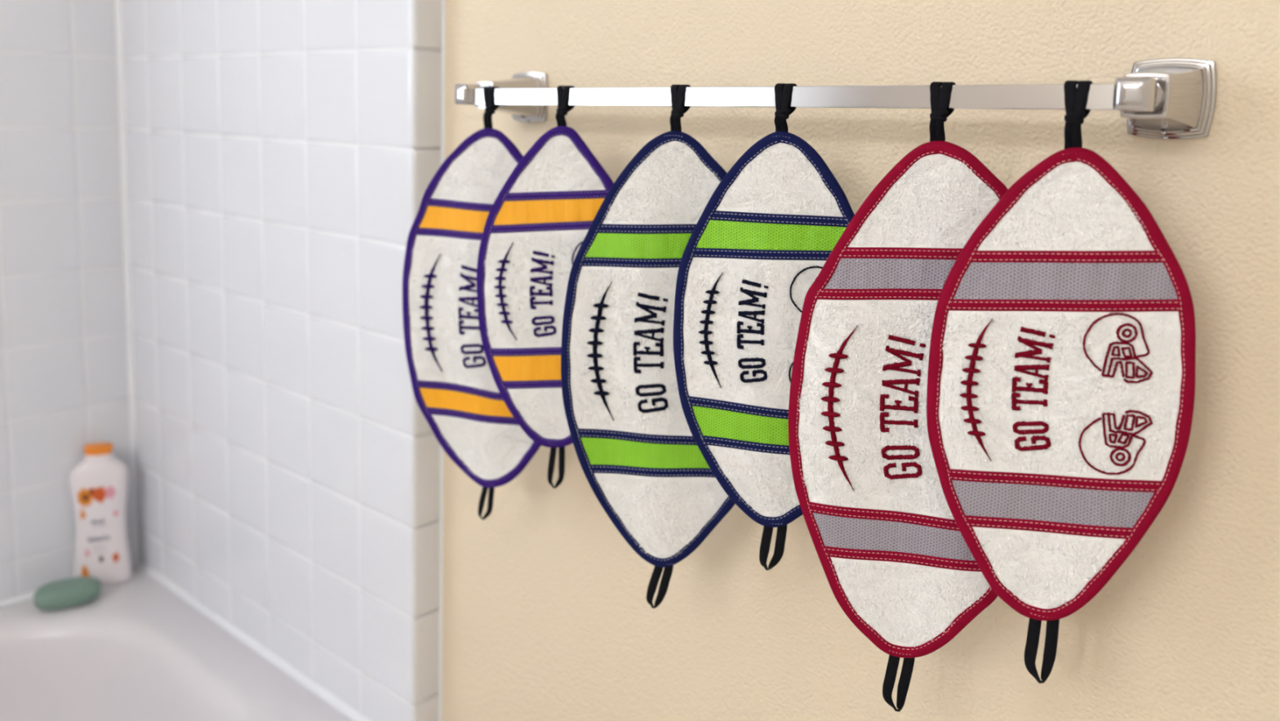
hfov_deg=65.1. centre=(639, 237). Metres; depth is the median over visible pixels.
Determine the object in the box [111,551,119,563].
flower
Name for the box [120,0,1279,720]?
wall
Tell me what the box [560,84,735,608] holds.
towel
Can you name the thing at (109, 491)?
flower
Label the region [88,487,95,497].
flower
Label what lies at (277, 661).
trim
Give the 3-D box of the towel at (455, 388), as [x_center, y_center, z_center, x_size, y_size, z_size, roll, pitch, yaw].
[-0.147,0.069,0.963,0.186,0.424,0.021,3,7,15]
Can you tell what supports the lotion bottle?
on the bathtub
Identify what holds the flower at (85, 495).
on the lotion bottle
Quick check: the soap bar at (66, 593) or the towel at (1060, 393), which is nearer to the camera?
the towel at (1060, 393)
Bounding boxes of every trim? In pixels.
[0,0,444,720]
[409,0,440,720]
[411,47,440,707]
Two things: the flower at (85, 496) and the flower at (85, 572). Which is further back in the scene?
the flower at (85, 572)
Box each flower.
[77,488,93,506]
[80,508,85,519]
[80,564,89,576]
[82,493,88,500]
[84,548,89,555]
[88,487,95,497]
[93,486,106,502]
[99,555,103,562]
[105,485,115,498]
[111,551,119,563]
[112,510,118,515]
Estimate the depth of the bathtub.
1.44 m
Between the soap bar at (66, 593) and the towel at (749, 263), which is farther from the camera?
the soap bar at (66, 593)
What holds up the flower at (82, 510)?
on the lotion bottle
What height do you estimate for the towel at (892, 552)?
0.440 m
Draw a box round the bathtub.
[0,566,351,720]
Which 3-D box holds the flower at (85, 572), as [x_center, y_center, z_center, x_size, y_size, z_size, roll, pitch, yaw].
[-0.862,0.523,1.557,0.013,0.030,0.003,0,7,-17]
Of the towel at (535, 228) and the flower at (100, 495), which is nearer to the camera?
the towel at (535, 228)
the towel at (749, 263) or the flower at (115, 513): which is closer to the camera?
the towel at (749, 263)
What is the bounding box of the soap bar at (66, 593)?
[33,576,101,609]
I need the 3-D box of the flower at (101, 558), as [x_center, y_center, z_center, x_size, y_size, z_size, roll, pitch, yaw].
[-0.838,0.500,1.560,0.006,0.011,0.001,0,7,-16]
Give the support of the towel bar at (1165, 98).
attached to the wall at (548, 615)
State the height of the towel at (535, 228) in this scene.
0.367 m
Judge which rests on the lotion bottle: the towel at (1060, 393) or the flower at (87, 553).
the flower at (87, 553)
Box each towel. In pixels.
[402,86,541,519]
[476,85,613,488]
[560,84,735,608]
[673,83,854,569]
[788,81,1008,711]
[926,80,1195,683]
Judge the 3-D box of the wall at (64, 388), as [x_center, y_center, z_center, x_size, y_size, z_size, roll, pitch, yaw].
[-1.558,-0.363,0.647,0.002,2.022,2.336,7,9,40]
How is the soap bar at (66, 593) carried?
on the bathtub
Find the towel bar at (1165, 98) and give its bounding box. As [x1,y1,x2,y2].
[454,57,1217,139]
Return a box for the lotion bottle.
[69,442,132,585]
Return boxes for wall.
[0,0,135,608]
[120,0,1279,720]
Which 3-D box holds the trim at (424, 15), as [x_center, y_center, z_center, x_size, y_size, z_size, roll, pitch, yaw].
[-0.233,-0.190,1.095,0.007,2.398,0.039,7,9,40]

